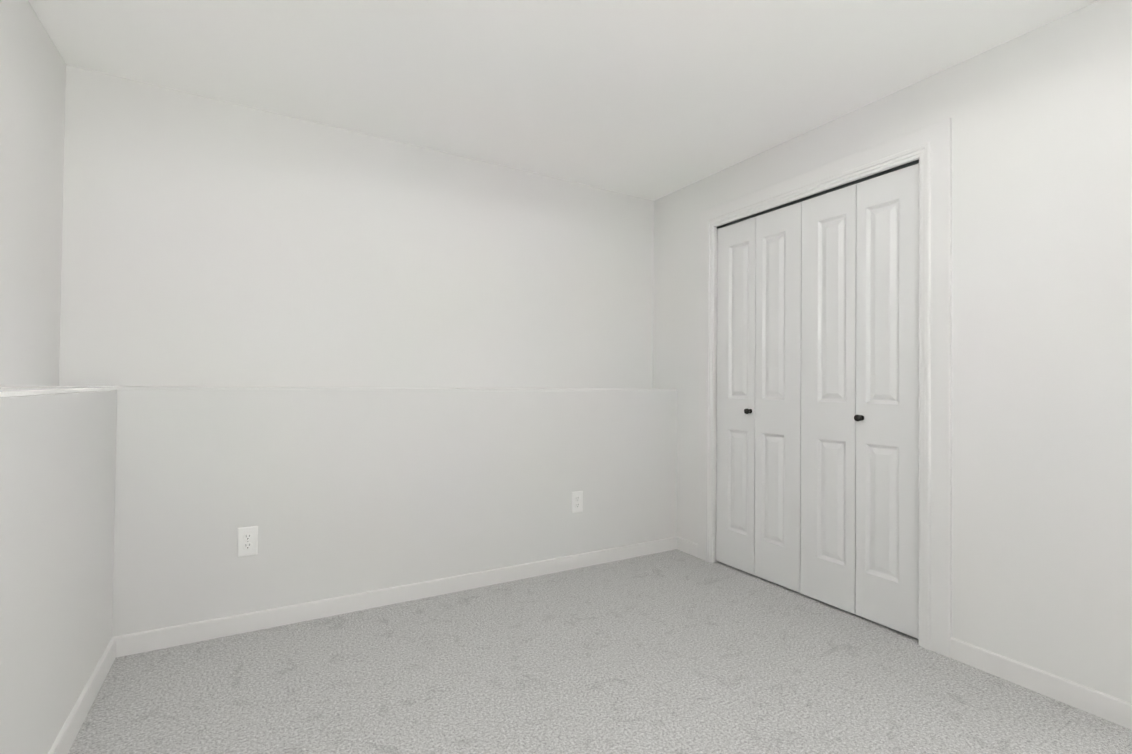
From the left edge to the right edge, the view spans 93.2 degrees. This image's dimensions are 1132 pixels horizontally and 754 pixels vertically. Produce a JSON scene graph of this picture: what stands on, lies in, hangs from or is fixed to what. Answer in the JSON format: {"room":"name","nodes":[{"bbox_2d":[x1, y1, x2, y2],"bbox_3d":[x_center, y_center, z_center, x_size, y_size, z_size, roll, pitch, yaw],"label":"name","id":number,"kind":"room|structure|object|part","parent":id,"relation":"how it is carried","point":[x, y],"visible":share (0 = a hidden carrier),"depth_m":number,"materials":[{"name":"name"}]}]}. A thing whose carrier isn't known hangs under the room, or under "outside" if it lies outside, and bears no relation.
{"room":"empty bedroom","nodes":[
{"label":"empty bedroom","id":0,"kind":"room"},
{"bbox_2d":[0,0,65,386],"bbox_3d":[-1.201,-0.118,0.548,0.140,2.383,3.750,1,-1,-30],"label":"wall","id":1,"kind":"structure","parent":0,"point":[32,93],"depth_m":1.89,"materials":[{"name":"paint"}]},
{"bbox_2d":[0,390,116,753],"bbox_3d":[-0.981,0.556,0.521,0.232,1.038,3.490,1,-1,-30],"label":"wall ledge","id":2,"kind":"object","parent":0,"point":[57,481],"visible":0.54,"depth_m":1.44,"materials":[{"name":"paint"}]},
{"bbox_2d":[0,387,116,396],"bbox_3d":[-0.976,0.031,0.528,0.232,0.012,3.490,1,-1,-30],"label":"ledge cap","id":3,"kind":"object","parent":2,"relation":"on","point":[14,391],"depth_m":1.48,"materials":[{"name":"white paint"}]},
{"bbox_2d":[48,638,115,753],"bbox_3d":[-0.876,1.038,0.570,0.014,0.078,3.476,1,-1,-30],"label":"baseboard","id":4,"kind":"structure","parent":2,"relation":"attached to","point":[67,735],"depth_m":1.69,"materials":[{"name":"white paint"}]},
{"bbox_2d":[59,65,653,388],"bbox_3d":[-0.771,-0.081,3.050,3.404,2.383,0.140,1,-1,-30],"label":"wall","id":5,"kind":"structure","parent":0,"point":[208,242],"depth_m":2.70,"materials":[{"name":"paint"}]},
{"bbox_2d":[112,390,677,636],"bbox_3d":[-0.677,0.590,2.869,3.124,1.038,0.260,1,-1,-30],"label":"wall ledge","id":6,"kind":"object","parent":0,"point":[332,493],"visible":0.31,"depth_m":2.54,"materials":[{"name":"paint"}]},
{"bbox_2d":[237,526,257,556],"bbox_3d":[-1.372,0.709,2.307,0.076,0.124,0.009,1,-1,-30],"label":"electrical outlet","id":7,"kind":"object","parent":6,"relation":"attached to","point":[247,541],"visible":1,"depth_m":2.30,"materials":[{"name":"white plastic"}]},
{"bbox_2d":[38,386,677,390],"bbox_3d":[-0.672,0.066,2.876,3.124,0.012,0.260,1,-1,-30],"label":"ledge cap","id":8,"kind":"object","parent":6,"relation":"on","point":[325,388],"visible":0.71,"depth_m":2.58,"materials":[{"name":"paint"}]},
{"bbox_2d":[112,536,676,657],"bbox_3d":[-0.512,1.071,2.802,2.892,0.078,0.014,1,-1,-30],"label":"baseboard","id":9,"kind":"structure","parent":6,"relation":"attached to","point":[154,639],"depth_m":2.53,"materials":[{"name":"white paint"}]},
{"bbox_2d":[571,491,582,512],"bbox_3d":[0.067,0.735,3.146,0.076,0.124,0.009,1,-1,-30],"label":"electrical outlet","id":10,"kind":"object","parent":6,"relation":"attached to","point":[576,501],"visible":1,"depth_m":3.14,"materials":[{"name":"white plastic"}]},
{"bbox_2d":[28,0,1098,200],"bbox_3d":[0.571,-1.329,1.591,4.214,0.100,4.030,1,-1,-30],"label":"ceiling","id":11,"kind":"structure","parent":0,"point":[653,100],"depth_m":2.18,"materials":[{"name":"paint"}]},
{"bbox_2d":[68,549,1131,753],"bbox_3d":[0.547,1.154,1.558,4.214,0.100,4.030,1,-1,-30],"label":"floor","id":12,"kind":"structure","parent":0,"point":[676,651],"depth_m":1.92,"materials":[{"name":"carpet"}]},
{"bbox_2d":[653,0,1131,702],"bbox_3d":[1.619,-0.069,2.192,0.140,2.383,3.750,1,-1,-30],"label":"wall","id":13,"kind":"structure","parent":0,"point":[1041,116],"depth_m":1.94,"materials":[{"name":"paint"}]},
{"bbox_2d":[677,537,697,556],"bbox_3d":[0.783,1.092,3.438,0.014,0.078,0.193,1,-1,-30],"label":"baseboard","id":14,"kind":"structure","parent":13,"relation":"attached to","point":[687,546],"depth_m":3.43,"materials":[{"name":"white paint"}]},
{"bbox_2d":[716,217,755,574],"bbox_3d":[0.990,0.098,3.149,0.076,2.038,0.289,1,-1,-30],"label":"closet door leaf","id":15,"kind":"structure","parent":13,"relation":"in","point":[735,413],"depth_m":3.14,"materials":[{"name":"white paint"}]},
{"bbox_3d":[1.033,0.194,3.038,0.042,0.032,0.032,1,-1,-30],"label":"knob","id":16,"kind":"part","parent":15,"relation":"part of","materials":[{"name":"black metal"}]},
{"bbox_2d":[754,202,801,592],"bbox_3d":[1.156,0.097,2.906,0.034,2.038,0.289,1,-1,-30],"label":"closet door leaf","id":17,"kind":"structure","parent":13,"relation":"in","point":[778,402],"depth_m":2.89,"materials":[{"name":"white paint"}]},
{"bbox_2d":[717,160,918,228],"bbox_3d":[1.240,-0.921,2.794,0.042,0.012,1.173,1,-1,-30],"label":"track rail","id":18,"kind":"object","parent":13,"relation":"attached to","point":[836,188],"visible":0.37,"depth_m":2.66,"materials":[{"name":"grey metal"}]},
{"bbox_2d":[698,118,951,657],"bbox_3d":[1.262,0.091,2.799,0.141,2.073,1.213,1,-1,-30],"label":"door frame","id":19,"kind":"structure","parent":13,"relation":"attached to","point":[715,412],"depth_m":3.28,"materials":[{"name":"white paint"}]},
{"bbox_2d":[800,184,856,613],"bbox_3d":[1.304,0.095,2.654,0.034,2.038,0.289,1,-1,-30],"label":"closet door leaf","id":20,"kind":"structure","parent":13,"relation":"in","point":[828,439],"depth_m":2.64,"materials":[{"name":"white paint"}]},
{"bbox_2d":[854,163,918,638],"bbox_3d":[1.433,0.092,2.390,0.076,2.038,0.289,1,-1,-30],"label":"closet door leaf","id":21,"kind":"structure","parent":13,"relation":"in","point":[886,417],"depth_m":2.39,"materials":[{"name":"white paint"}]},
{"bbox_3d":[1.359,0.190,2.481,0.042,0.032,0.032,1,-1,-30],"label":"knob","id":22,"kind":"part","parent":21,"relation":"part of","materials":[{"name":"black metal"}]},
{"bbox_2d":[950,638,1131,729],"bbox_3d":[1.685,1.080,1.891,0.014,0.078,0.575,1,-1,-30],"label":"baseboard","id":23,"kind":"structure","parent":13,"relation":"attached to","point":[1115,710],"depth_m":1.88,"materials":[{"name":"white paint"}]}
]}

